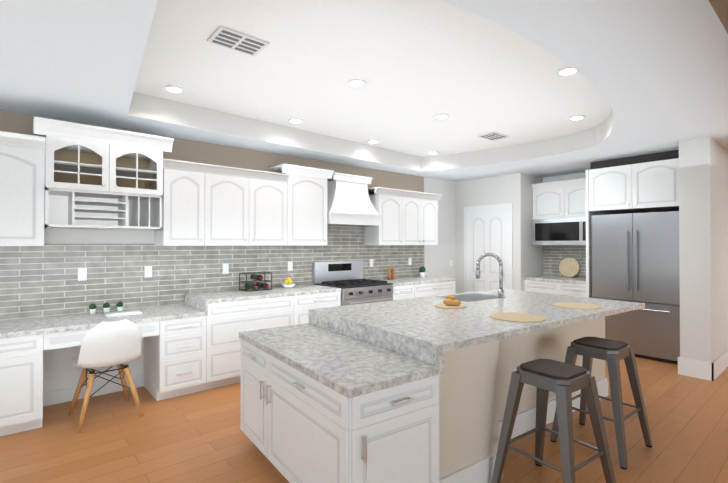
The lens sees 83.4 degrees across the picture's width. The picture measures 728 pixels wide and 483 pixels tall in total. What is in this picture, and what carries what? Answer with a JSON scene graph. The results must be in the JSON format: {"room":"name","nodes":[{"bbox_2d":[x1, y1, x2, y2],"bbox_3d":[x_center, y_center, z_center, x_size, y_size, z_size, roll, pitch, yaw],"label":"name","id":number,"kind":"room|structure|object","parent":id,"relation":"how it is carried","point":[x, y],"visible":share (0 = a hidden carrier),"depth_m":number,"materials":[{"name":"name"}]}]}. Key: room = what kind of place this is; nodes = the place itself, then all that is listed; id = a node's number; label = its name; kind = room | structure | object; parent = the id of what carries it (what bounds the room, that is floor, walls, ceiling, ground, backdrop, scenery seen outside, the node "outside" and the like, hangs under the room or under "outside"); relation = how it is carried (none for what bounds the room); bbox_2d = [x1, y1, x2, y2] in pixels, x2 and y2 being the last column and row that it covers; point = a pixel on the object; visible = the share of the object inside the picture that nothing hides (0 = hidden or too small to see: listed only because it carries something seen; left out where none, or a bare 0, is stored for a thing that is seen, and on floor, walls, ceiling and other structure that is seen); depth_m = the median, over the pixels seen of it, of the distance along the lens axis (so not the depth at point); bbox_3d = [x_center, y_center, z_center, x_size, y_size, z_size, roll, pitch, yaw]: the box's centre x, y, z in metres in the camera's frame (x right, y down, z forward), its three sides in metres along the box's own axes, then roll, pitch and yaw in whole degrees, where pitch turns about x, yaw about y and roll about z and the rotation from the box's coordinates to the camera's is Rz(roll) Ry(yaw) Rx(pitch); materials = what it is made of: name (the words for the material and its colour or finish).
{"room":"kitchen","nodes":[
{"label":"kitchen","id":0,"kind":"room"},
{"bbox_2d":[44,177,455,293],"bbox_3d":[-2.336,-0.069,4.271,12.250,3.100,0.150,0,-1,-40],"label":"wall","id":1,"kind":"structure","parent":0,"point":[439,256],"depth_m":7.15,"materials":[{"name":"paint"}]},
{"bbox_2d":[0,110,423,194],"bbox_3d":[-2.970,-0.825,3.642,10.460,0.600,0.004,0,-1,-40],"label":"wall","id":2,"kind":"structure","parent":1,"relation":"attached to","point":[182,149],"depth_m":4.91,"materials":[{"name":"beige paint"}]},
{"bbox_2d":[0,225,423,320],"bbox_3d":[-2.966,0.190,3.628,10.460,1.030,0.007,0,-1,-40],"label":"backsplash","id":3,"kind":"structure","parent":1,"relation":"attached to","point":[38,281],"depth_m":4.27,"materials":[{"name":"tile"}]},
{"bbox_2d":[78,268,86,280],"bbox_3d":[-2.668,0.317,3.870,0.070,0.120,0.005,0,-1,-40],"label":"electrical outlet plate","id":4,"kind":"object","parent":3,"relation":"attached to","point":[82,274],"depth_m":3.87,"materials":[{"name":"white plastic"}]},
{"bbox_2d":[144,266,151,277],"bbox_3d":[-2.236,0.320,4.234,0.070,0.120,0.005,0,-1,-40],"label":"electrical outlet plate","id":5,"kind":"object","parent":3,"relation":"attached to","point":[147,269],"depth_m":4.23,"materials":[{"name":"white plastic"}]},
{"bbox_2d":[223,263,228,273],"bbox_3d":[-1.613,0.325,4.759,0.070,0.120,0.005,0,-1,-40],"label":"electrical outlet plate","id":6,"kind":"object","parent":3,"relation":"attached to","point":[225,266],"depth_m":4.76,"materials":[{"name":"white plastic"}]},
{"bbox_2d":[288,261,292,270],"bbox_3d":[-0.959,0.330,5.311,0.070,0.120,0.005,0,-1,-40],"label":"electrical outlet plate","id":7,"kind":"object","parent":3,"relation":"attached to","point":[290,264],"depth_m":5.31,"materials":[{"name":"white plastic"}]},
{"bbox_2d":[0,116,442,245],"bbox_3d":[-1.721,-0.464,4.344,7.680,1.030,0.524,0,-1,-40],"label":"upper cabinet","id":8,"kind":"object","parent":1,"relation":"attached to","point":[66,175],"visible":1,"depth_m":4.07,"materials":[{"name":"white wood"}]},
{"bbox_2d":[327,172,380,226],"bbox_3d":[-0.224,-0.555,5.695,0.884,0.684,0.391,0,-1,-40],"label":"range hood","id":9,"kind":"object","parent":1,"relation":"attached to","point":[349,203],"visible":0.79,"depth_m":5.55,"materials":[{"name":"white metal"}]},
{"bbox_2d":[0,357,727,482],"bbox_3d":[1.905,1.487,2.137,20.000,0.050,15.000,0,-1,-40],"label":"floor","id":10,"kind":"structure","parent":0,"point":[199,437],"depth_m":2.98,"materials":[{"name":"brown wood"}]},
{"bbox_2d":[68,319,143,432],"bbox_3d":[-2.164,1.056,3.436,0.490,0.845,0.563,0,-1,-40],"label":"desk chair","id":11,"kind":"object","parent":10,"relation":"on","point":[110,344],"visible":1,"depth_m":3.29,"materials":[{"name":"plastic"}]},
{"bbox_2d":[0,276,455,436],"bbox_3d":[-1.670,1.028,4.255,7.660,0.905,0.688,0,-1,-40],"label":"base cabinet","id":12,"kind":"object","parent":10,"relation":"on","point":[192,344],"visible":0.56,"depth_m":3.86,"materials":[{"name":"white wood"}]},
{"bbox_2d":[89,301,142,317],"bbox_3d":[-2.322,0.636,3.817,0.386,0.100,0.327,0,-1,-40],"label":"plants","id":13,"kind":"object","parent":12,"relation":"on","point":[108,314],"visible":1,"depth_m":3.80,"materials":[{"name":"white ceramic"}]},
{"bbox_2d":[239,272,271,291],"bbox_3d":[-1.244,0.477,4.778,0.329,0.204,0.285,0,-1,-40],"label":"wine rack","id":14,"kind":"object","parent":12,"relation":"on","point":[254,276],"visible":1,"depth_m":4.75,"materials":[{"name":"black metal"}]},
{"bbox_2d":[281,277,294,287],"bbox_3d":[-0.935,0.517,5.048,0.180,0.129,0.175,0,-1,-40],"label":"bowl","id":15,"kind":"object","parent":12,"relation":"on","point":[288,283],"visible":1,"depth_m":5.01,"materials":[{"name":"white ceramic"}]},
{"bbox_2d":[387,266,393,279],"bbox_3d":[0.413,0.487,6.264,0.060,0.210,0.151,0,-1,37],"label":"pepper mill","id":16,"kind":"object","parent":12,"relation":"on","point":[390,274],"visible":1,"depth_m":6.22,"materials":[{"name":"brown wood"}]},
{"bbox_2d":[419,266,425,276],"bbox_3d":[0.957,0.506,6.683,0.121,0.179,0.105,0,-1,-40],"label":"potted plant","id":17,"kind":"object","parent":12,"relation":"on","point":[422,269],"visible":1,"depth_m":6.65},
{"bbox_2d":[312,261,392,305],"bbox_3d":[-0.134,0.891,5.510,0.845,1.200,0.750,0,-1,-40],"label":"range","id":18,"kind":"object","parent":10,"relation":"on","point":[346,277],"visible":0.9,"depth_m":5.49,"materials":[{"name":"silver metal"}]},
{"bbox_2d":[239,317,607,482],"bbox_3d":[0.741,1.036,3.387,3.267,0.874,1.487,0,-1,-40],"label":"kitchen island","id":19,"kind":"object","parent":10,"relation":"on","point":[414,390],"depth_m":2.28,"materials":[{"name":"white wood"}]},
{"bbox_2d":[309,289,644,360],"bbox_3d":[1.036,0.580,3.502,2.721,0.040,1.661,0,-1,-40],"label":"island countertop","id":20,"kind":"structure","parent":19,"relation":"on","point":[470,333],"depth_m":3.04,"materials":[{"name":"grey stone"}]},
{"bbox_2d":[435,295,465,308],"bbox_3d":[0.736,0.509,3.471,0.259,0.100,0.259,0,-1,-40],"label":"cutting board","id":21,"kind":"object","parent":20,"relation":"on","point":[450,302],"visible":1,"depth_m":3.41,"materials":[{"name":"brown wood"}]},
{"bbox_2d":[476,253,503,295],"bbox_3d":[1.336,0.344,4.285,0.241,0.443,0.244,0,-1,-40],"label":"faucet","id":22,"kind":"object","parent":20,"relation":"on","point":[500,289],"visible":1,"depth_m":4.23,"materials":[{"name":"silver metal"}]},
{"bbox_2d":[490,312,545,322],"bbox_3d":[1.108,0.550,2.951,0.378,0.008,0.378,0,-1,35],"label":"placemat","id":23,"kind":"object","parent":20,"relation":"on","point":[516,317],"depth_m":2.91,"materials":[{"name":"beige wicker"}]},
{"bbox_2d":[552,302,601,309],"bbox_3d":[1.822,0.555,3.500,0.378,0.008,0.378,0,-1,35],"label":"placemat","id":24,"kind":"object","parent":20,"relation":"on","point":[571,305],"depth_m":3.48,"materials":[{"name":"beige wicker"}]},
{"bbox_2d":[491,359,615,482],"bbox_3d":[1.090,1.097,2.356,0.500,0.735,0.500,0,-1,-36],"label":"stool","id":25,"kind":"object","parent":10,"relation":"on","point":[563,381],"visible":1,"depth_m":2.30,"materials":[{"name":"silver metal"}]},
{"bbox_2d":[524,150,678,297],"bbox_3d":[3.428,0.196,5.922,0.974,2.598,2.186,0,-1,-40],"label":"upper cabinet","id":26,"kind":"object","parent":10,"relation":"on","point":[647,183],"visible":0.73,"depth_m":5.54,"materials":[{"name":"white wood"}]},
{"bbox_2d":[532,217,585,244],"bbox_3d":[3.276,-0.144,6.541,0.412,0.428,1.044,0,-1,-40],"label":"microwave","id":27,"kind":"object","parent":26,"relation":"attached to","point":[563,231],"visible":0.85,"depth_m":6.48,"materials":[{"name":"silver metal"}]},
{"bbox_2d":[559,258,579,276],"bbox_3d":[3.355,0.434,6.678,0.073,0.318,0.320,0,-1,-40],"label":"cutting board","id":28,"kind":"object","parent":26,"relation":"on","point":[569,267],"visible":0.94,"depth_m":6.67,"materials":[{"name":"brown wood"}]},
{"bbox_2d":[550,337,652,469],"bbox_3d":[1.713,1.102,2.961,0.516,0.735,0.516,0,-1,-40],"label":"stool","id":29,"kind":"object","parent":10,"relation":"on","point":[612,353],"visible":0.9,"depth_m":2.90,"materials":[{"name":"silver metal"}]},
{"bbox_2d":[591,211,679,363],"bbox_3d":[3.753,0.569,5.489,0.941,1.835,0.990,0,-1,-40],"label":"refrigerator","id":30,"kind":"object","parent":10,"relation":"on","point":[635,257],"visible":0.79,"depth_m":5.15,"materials":[{"name":"silver metal"}]},
{"bbox_2d":[0,0,727,181],"bbox_3d":[2.659,-1.430,1.346,16.400,0.570,11.080,0,-1,-40],"label":"ceiling","id":31,"kind":"structure","parent":0,"point":[651,77],"depth_m":3.14,"materials":[{"name":"paint"}]},
{"bbox_2d":[164,86,184,93],"bbox_3d":[-1.682,-1.338,3.623,0.167,0.011,0.167,0,-1,38],"label":"recessed light","id":32,"kind":"object","parent":31,"relation":"in","point":[171,89],"depth_m":3.62,"materials":[{"name":"white plastic"}]},
{"bbox_2d":[207,26,269,55],"bbox_3d":[-0.850,-1.345,2.768,0.340,0.013,0.240,0,-1,-40],"label":"ceiling vent","id":33,"kind":"object","parent":31,"relation":"in","point":[222,36],"depth_m":2.75,"materials":[{"name":"white metal"}]},
{"bbox_2d":[288,118,302,123],"bbox_3d":[-0.760,-1.330,4.545,0.167,0.011,0.167,0,-1,38],"label":"recessed light","id":34,"kind":"object","parent":31,"relation":"in","point":[294,120],"depth_m":4.55,"materials":[{"name":"white plastic"}]},
{"bbox_2d":[347,79,366,87],"bbox_3d":[-0.062,-1.340,3.485,0.167,0.011,0.167,0,-1,38],"label":"recessed light","id":35,"kind":"object","parent":31,"relation":"in","point":[354,83],"depth_m":3.48,"materials":[{"name":"white plastic"}]},
{"bbox_2d":[367,140,379,143],"bbox_3d":[0.128,-1.323,5.463,0.167,0.011,0.167,0,-1,38],"label":"recessed light","id":36,"kind":"object","parent":31,"relation":"in","point":[370,141],"depth_m":5.45,"materials":[{"name":"white plastic"}]},
{"bbox_2d":[427,151,438,154],"bbox_3d":[1.037,-1.317,6.138,0.167,0.011,0.167,0,-1,38],"label":"recessed light","id":37,"kind":"object","parent":31,"relation":"in","point":[430,153],"depth_m":6.15,"materials":[{"name":"white plastic"}]},
{"bbox_2d":[433,114,448,119],"bbox_3d":[0.832,-1.332,4.396,0.167,0.011,0.167,0,-1,38],"label":"recessed light","id":38,"kind":"object","parent":31,"relation":"in","point":[440,116],"depth_m":4.40,"materials":[{"name":"white plastic"}]},
{"bbox_2d":[477,132,508,140],"bbox_3d":[1.640,-1.324,5.182,0.340,0.013,0.240,0,-1,-40],"label":"ceiling vent","id":39,"kind":"object","parent":31,"relation":"in","point":[492,136],"depth_m":5.16,"materials":[{"name":"white metal"}]},
{"bbox_2d":[556,67,578,76],"bbox_3d":[1.621,-1.342,3.243,0.167,0.011,0.167,0,-1,38],"label":"recessed light","id":40,"kind":"object","parent":31,"relation":"in","point":[562,72],"depth_m":3.25,"materials":[{"name":"white plastic"}]},
{"bbox_2d":[568,115,585,120],"bbox_3d":[2.311,-1.331,4.440,0.167,0.011,0.167,0,-1,38],"label":"recessed light","id":41,"kind":"object","parent":31,"relation":"in","point":[580,117],"depth_m":4.44,"materials":[{"name":"white plastic"}]},
{"bbox_2d":[456,173,542,293],"bbox_3d":[2.406,-0.043,7.333,0.749,3.100,1.279,0,-1,-40],"label":"wall","id":42,"kind":"structure","parent":0,"point":[516,189],"depth_m":6.84,"materials":[{"name":"paint"}]},
{"bbox_2d":[464,203,512,292],"bbox_3d":[2.097,0.445,7.030,0.103,2.120,0.950,0,-1,-40],"label":"door","id":43,"kind":"structure","parent":42,"relation":"attached to","point":[488,228],"depth_m":7.04,"materials":[{"name":"wood"}]},
{"bbox_2d":[543,172,585,182],"bbox_3d":[3.546,-0.049,6.680,0.150,3.100,3.749,0,-1,-40],"label":"wall","id":44,"kind":"structure","parent":0,"point":[565,177],"depth_m":6.81,"materials":[{"name":"paint"}]},
{"bbox_2d":[543,245,585,277],"bbox_3d":[3.448,0.334,6.665,0.008,0.565,1.078,0,-1,-40],"label":"backsplash","id":45,"kind":"structure","parent":44,"relation":"attached to","point":[554,256],"depth_m":6.84,"materials":[{"name":"tile"}]},
{"bbox_2d":[679,136,727,361],"bbox_3d":[4.106,-0.064,4.876,1.319,3.100,0.270,0,-1,-40],"label":"wall","id":46,"kind":"structure","parent":0,"point":[703,217],"depth_m":4.47,"materials":[{"name":"paint"}]},
{"bbox_2d":[710,349,727,380],"bbox_3d":[4.250,1.390,4.795,1.488,0.190,0.015,0,-1,-40],"label":"baseboard","id":47,"kind":"structure","parent":46,"relation":"attached to","point":[714,369],"depth_m":4.48,"materials":[{"name":"white wood"}]},
{"bbox_2d":[709,0,727,32],"bbox_3d":[3.087,-1.073,0.834,16.400,0.149,3.450,0,-1,-40],"label":"wall","id":48,"kind":"structure","parent":0,"point":[720,7],"depth_m":1.76,"materials":[{"name":"brown paint"}]}
]}

